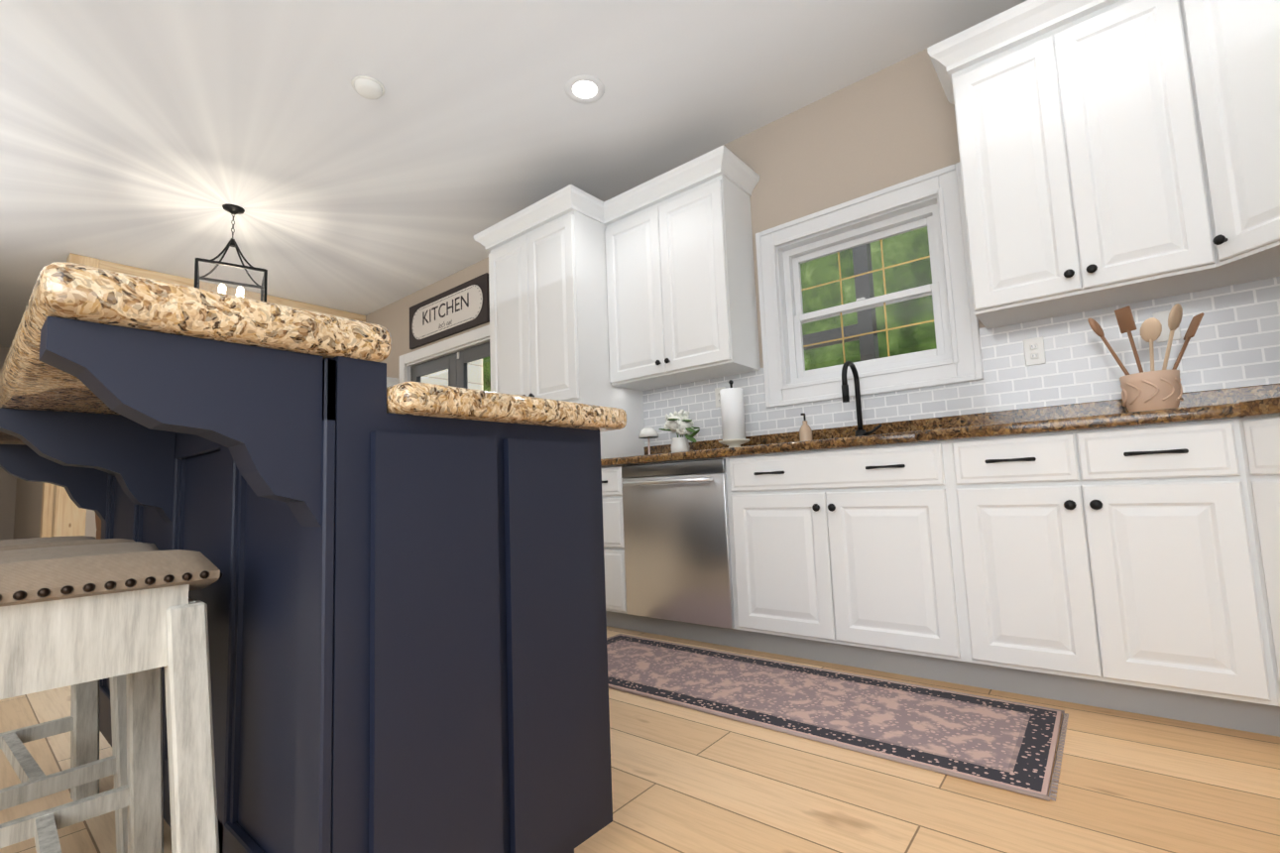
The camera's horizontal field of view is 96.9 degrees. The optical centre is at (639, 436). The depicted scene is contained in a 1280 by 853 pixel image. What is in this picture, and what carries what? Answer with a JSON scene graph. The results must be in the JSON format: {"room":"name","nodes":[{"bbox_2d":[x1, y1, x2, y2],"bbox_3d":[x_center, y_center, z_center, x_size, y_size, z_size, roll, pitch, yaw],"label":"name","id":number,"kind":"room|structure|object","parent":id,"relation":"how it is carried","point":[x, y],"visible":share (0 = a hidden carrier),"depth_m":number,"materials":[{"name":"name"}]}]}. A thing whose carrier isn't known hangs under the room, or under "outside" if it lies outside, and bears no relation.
{"room":"kitchen","nodes":[
{"label":"kitchen","id":0,"kind":"room"},
{"bbox_2d":[12,477,42,539],"bbox_3d":[-6.439,0.169,6.079,2.930,2.780,0.140,-7,-7,39],"label":"wall","id":1,"kind":"structure","parent":0,"point":[28,511],"depth_m":5.85,"materials":[{"name":"paint"}]},
{"bbox_2d":[0,346,96,540],"bbox_3d":[-7.492,0.316,7.213,0.150,2.780,8.650,-7,-7,39],"label":"wall","id":2,"kind":"structure","parent":0,"point":[8,486],"depth_m":6.86,"materials":[{"name":"paint"}]},
{"bbox_2d":[420,358,482,390],"bbox_3d":[-2.513,-0.014,6.856,0.170,3.180,1.360,-7,-7,39],"label":"wall","id":3,"kind":"structure","parent":0,"point":[439,377],"depth_m":7.24,"materials":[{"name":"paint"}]},
{"bbox_2d":[0,0,1027,347],"bbox_3d":[-3.135,-1.634,3.657,11.700,0.100,8.800,-7,-7,39],"label":"ceiling","id":4,"kind":"structure","parent":0,"point":[153,135],"depth_m":3.02,"materials":[{"name":"paint"}]},
{"bbox_2d":[194,203,267,302],"bbox_3d":[-2.788,-1.161,3.874,0.386,0.828,0.386,2,-7,-37],"label":"lantern pendant light","id":5,"kind":"object","parent":4,"relation":"hanging from","point":[234,209],"visible":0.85,"depth_m":3.85,"materials":[{"name":"black metal"}]},
{"bbox_2d":[350,75,384,99],"bbox_3d":[-1.345,-1.716,2.807,0.152,0.036,0.152,-7,-7,39],"label":"smoke detector","id":6,"kind":"object","parent":4,"relation":"attached to","point":[367,87],"visible":1,"depth_m":2.78,"materials":[{"name":"white plastic"}]},
{"bbox_2d":[564,74,604,103],"bbox_3d":[-0.281,-1.766,2.889,0.205,0.005,0.205,-6,-6,33],"label":"recessed light","id":7,"kind":"object","parent":4,"relation":"in","point":[583,88],"visible":1,"depth_m":2.87,"materials":[{"name":"white"}]},
{"bbox_2d":[0,625,1279,852],"bbox_3d":[-3.022,1.231,3.390,11.700,0.100,8.800,-7,-7,39],"label":"floor","id":8,"kind":"structure","parent":0,"point":[688,780],"depth_m":1.35,"materials":[{"name":"brown wood"}]},
{"bbox_2d":[0,535,135,852],"bbox_3d":[-1.363,0.574,1.259,0.499,0.680,0.340,-6,-7,36],"label":"stool","id":9,"kind":"object","parent":8,"relation":"on","point":[84,773],"visible":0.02,"depth_m":1.22,"materials":[{"name":"white wood"}]},
{"bbox_2d":[0,542,223,852],"bbox_3d":[-0.895,0.519,0.871,0.511,0.680,0.357,-7,-7,39],"label":"stool","id":10,"kind":"object","parent":8,"relation":"on","point":[133,612],"visible":1,"depth_m":0.82,"materials":[{"name":"white wood"}]},
{"bbox_2d":[39,252,365,537],"bbox_3d":[-4.168,0.038,5.623,1.175,2.778,2.333,-7,-7,39],"label":"frame","id":11,"kind":"object","parent":8,"relation":"on","point":[62,514],"visible":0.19,"depth_m":4.83,"materials":[{"name":"brown wood"}]},
{"bbox_2d":[0,285,614,852],"bbox_3d":[-0.966,0.440,1.400,1.736,0.944,0.861,-7,-7,39],"label":"kitchen island","id":12,"kind":"object","parent":8,"relation":"on","point":[405,597],"depth_m":0.87,"materials":[{"name":"blue"}]},
{"bbox_2d":[34,261,391,349],"bbox_3d":[-1.203,-0.064,1.292,1.880,0.056,0.365,-7,-7,39],"label":"island countertop","id":13,"kind":"structure","parent":12,"relation":"on","point":[71,278],"depth_m":0.66,"materials":[{"name":"beige stone"}]},
{"bbox_2d":[396,380,626,429],"bbox_3d":[-0.866,0.029,1.565,1.780,0.045,0.498,-7,-7,39],"label":"island countertop","id":14,"kind":"structure","parent":12,"relation":"on","point":[432,400],"depth_m":0.95,"materials":[{"name":"beige stone"}]},
{"bbox_2d":[485,186,648,456],"bbox_3d":[-0.480,-0.145,3.723,0.815,2.500,0.608,-7,-7,39],"label":"tall cabinet","id":15,"kind":"object","parent":8,"relation":"on","point":[549,306],"depth_m":3.46,"materials":[{"name":"white wood"}]},
{"bbox_2d":[600,460,624,628],"bbox_3d":[-0.021,0.613,3.280,0.315,0.874,0.640,-7,-7,39],"label":"base cabinet","id":16,"kind":"object","parent":8,"relation":"on","point":[611,506],"depth_m":3.02,"materials":[{"name":"white wood"}]},
{"bbox_2d":[616,452,735,647],"bbox_3d":[0.347,0.570,2.980,0.639,0.874,0.640,-7,-7,39],"label":"dishwasher","id":17,"kind":"object","parent":8,"relation":"on","point":[676,580],"depth_m":2.75,"materials":[{"name":"silver metal"}]},
{"bbox_2d":[606,633,1068,801],"bbox_3d":[0.414,0.919,2.097,1.854,0.009,0.610,-7,-7,39],"label":"runner rug","id":18,"kind":"object","parent":8,"relation":"on","point":[1007,745],"visible":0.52,"depth_m":1.81,"materials":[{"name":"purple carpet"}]},
{"bbox_2d":[723,436,969,685],"bbox_3d":[0.944,0.501,2.494,0.906,0.874,0.640,-7,-7,39],"label":"base cabinet","id":19,"kind":"object","parent":8,"relation":"on","point":[846,554],"depth_m":2.23,"materials":[{"name":"white wood"}]},
{"bbox_2d":[945,412,1279,736],"bbox_3d":[1.576,0.429,1.980,0.730,0.874,0.640,-7,-7,39],"label":"base cabinet","id":20,"kind":"object","parent":8,"relation":"on","point":[1039,510],"depth_m":1.72,"materials":[{"name":"white wood"}]},
{"bbox_2d":[600,400,1239,464],"bbox_3d":[0.849,0.090,2.598,2.610,0.109,0.638,-7,-7,39],"label":"countertop","id":21,"kind":"structure","parent":20,"relation":"on","point":[1224,406],"depth_m":2.04,"materials":[{"name":"brown stone"}]},
{"bbox_2d":[638,427,658,454],"bbox_3d":[0.053,0.043,3.424,0.120,0.198,0.120,-7,-7,39],"label":"mushroom lamp","id":22,"kind":"object","parent":21,"relation":"on","point":[647,432],"visible":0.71,"depth_m":3.39,"materials":[{"name":"white ceramic"}]},
{"bbox_2d":[658,409,699,452],"bbox_3d":[0.220,-0.022,3.248,0.266,0.281,0.192,-7,-7,39],"label":"vase","id":23,"kind":"object","parent":21,"relation":"on","point":[680,422],"visible":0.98,"depth_m":3.20,"materials":[{"name":"white ceramic"}]},
{"bbox_2d":[718,379,750,447],"bbox_3d":[0.508,-0.110,3.099,0.170,0.405,0.170,-7,-7,39],"label":"paper towel holder","id":24,"kind":"object","parent":21,"relation":"on","point":[733,416],"visible":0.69,"depth_m":3.05,"materials":[{"name":"white paper"}]},
{"bbox_2d":[799,413,813,441],"bbox_3d":[0.843,-0.029,2.894,0.064,0.180,0.067,-7,-7,39],"label":"soap bottle","id":25,"kind":"object","parent":21,"relation":"on","point":[805,431],"visible":0.69,"depth_m":2.87,"materials":[{"name":"beige ceramic"}]},
{"bbox_2d":[831,359,892,447],"bbox_3d":[1.009,-0.162,2.687,0.260,0.396,0.216,-7,-7,39],"label":"faucet","id":26,"kind":"object","parent":21,"relation":"on","point":[845,387],"depth_m":2.71,"materials":[{"name":"black metal"}]},
{"bbox_2d":[1087,303,1204,412],"bbox_3d":[1.749,-0.260,1.947,0.301,0.393,0.230,-7,-7,39],"label":"utensil crock","id":27,"kind":"object","parent":21,"relation":"on","point":[1151,390],"visible":0.81,"depth_m":1.91,"materials":[{"name":"beige ceramic"}]},
{"bbox_2d":[1239,376,1279,412],"bbox_3d":[1.138,-0.171,0.292,0.823,0.040,3.858,-7,-7,39],"label":"countertop","id":28,"kind":"structure","parent":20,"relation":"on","point":[1267,400],"depth_m":1.55,"materials":[{"name":"brown stone"}]},
{"bbox_2d":[1235,404,1279,736],"bbox_3d":[2.119,0.355,1.423,0.823,0.874,0.818,-7,-7,39],"label":"base cabinet","id":29,"kind":"object","parent":8,"relation":"on","point":[1258,433],"depth_m":1.52,"materials":[{"name":"white wood"}]},
{"bbox_3d":[-5.012,1.621,7.332,2.424,0.009,3.106,-7,-7,39],"label":"area rug","id":30,"kind":"object","parent":8,"relation":"on","visible":0},
{"bbox_2d":[95,512,101,539],"bbox_3d":[-6.034,1.058,6.633,0.470,1.064,0.516,-7,-7,39],"label":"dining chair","id":31,"kind":"object","parent":30,"relation":"on","point":[98,526],"visible":0.08,"depth_m":6.50,"materials":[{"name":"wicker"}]},
{"bbox_2d":[365,48,985,383],"bbox_3d":[-0.114,-0.281,3.925,7.610,2.780,0.150,-7,-7,39],"label":"wall","id":32,"kind":"structure","parent":0,"point":[890,126],"depth_m":2.96,"materials":[{"name":"paint"}]},
{"bbox_2d":[386,376,398,386],"bbox_3d":[-2.747,-0.145,5.896,0.700,0.839,0.129,-7,-7,39],"label":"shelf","id":33,"kind":"object","parent":32,"relation":"attached to","point":[392,381],"depth_m":5.71,"materials":[{"name":"white"}]},
{"bbox_2d":[399,324,489,382],"bbox_3d":[-1.634,0.193,5.131,1.840,2.180,0.170,-7,-7,39],"label":"door frame","id":34,"kind":"structure","parent":32,"relation":"attached to","point":[407,361],"depth_m":5.26,"materials":[{"name":"white wood"}]},
{"bbox_2d":[409,272,489,349],"bbox_3d":[-1.786,-1.129,5.227,1.280,0.420,0.037,-7,-7,39],"label":"kitchen sign","id":35,"kind":"object","parent":32,"relation":"attached to","point":[463,306],"visible":1,"depth_m":5.15,"materials":[{"name":"grey wood"}]},
{"bbox_2d":[410,342,490,390],"bbox_3d":[-1.635,0.253,5.124,1.606,2.058,0.176,-7,-7,39],"label":"doors","id":36,"kind":"structure","parent":32,"relation":"in","point":[455,364],"depth_m":5.19,"materials":[{"name":"grey wood"}]},
{"bbox_2d":[604,150,763,392],"bbox_3d":[0.223,-0.899,3.373,0.845,1.120,0.328,-7,-7,39],"label":"upper cabinet","id":37,"kind":"object","parent":32,"relation":"attached to","point":[680,283],"depth_m":3.18,"materials":[{"name":"white wood"}]},
{"bbox_2d":[755,162,983,408],"bbox_3d":[1.129,-0.696,2.911,1.040,1.000,0.178,-7,-7,39],"label":"window","id":38,"kind":"structure","parent":32,"relation":"in","point":[933,201],"depth_m":2.85,"materials":[{"name":"white wood"}]},
{"bbox_2d":[644,384,1267,452],"bbox_3d":[1.350,-0.035,2.593,3.413,0.100,0.022,-7,-7,39],"label":"backsplash","id":39,"kind":"structure","parent":32,"relation":"attached to","point":[1202,396],"depth_m":2.46,"materials":[{"name":"brown stone"}]},
{"bbox_2d":[941,0,1223,333],"bbox_3d":[1.662,-1.065,2.202,0.680,1.120,0.328,-7,-7,39],"label":"upper cabinet","id":40,"kind":"object","parent":32,"relation":"attached to","point":[1080,173],"depth_m":2.06,"materials":[{"name":"white wood"}]},
{"bbox_2d":[1175,0,1279,293],"bbox_3d":[2.090,-1.141,1.571,0.788,1.120,0.768,-7,-7,39],"label":"upper cabinet","id":41,"kind":"object","parent":32,"relation":"attached to","point":[1247,250],"depth_m":1.82,"materials":[{"name":"white wood"}]},
{"bbox_2d":[1207,0,1279,218],"bbox_3d":[1.867,-1.076,1.535,0.467,0.978,0.467,-7,-7,39],"label":"upper cabinet","id":42,"kind":"object","parent":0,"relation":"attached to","point":[1245,33],"depth_m":1.71,"materials":[{"name":"white wood"}]},
{"bbox_3d":[2.546,2.110,9.788,36.000,0.100,12.480,-7,-7,39],"label":"lawn","id":43,"kind":"structure","parent":0,"visible":0},
{"bbox_2d":[482,226,936,391],"bbox_3d":[2.385,-3.408,10.372,36.000,14.000,12.500,-7,-7,39],"label":"trees","id":44,"kind":"object","parent":43,"relation":"on","point":[826,276],"depth_m":15.05,"materials":[{"name":"green plant"}]},
{"label":"outside","id":45,"kind":"structure","parent":0,"visible":0},
{"bbox_3d":[0.703,1.281,5.128,10.840,0.110,2.890,-7,-7,39],"label":"floor","id":46,"kind":"structure","parent":45,"visible":0},
{"bbox_2d":[803,242,879,360],"bbox_3d":[0.921,-0.348,5.754,10.600,3.230,0.160,-7,-7,39],"label":"porch railing","id":47,"kind":"object","parent":46,"relation":"on","point":[858,325],"depth_m":4.92,"materials":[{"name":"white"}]}
]}

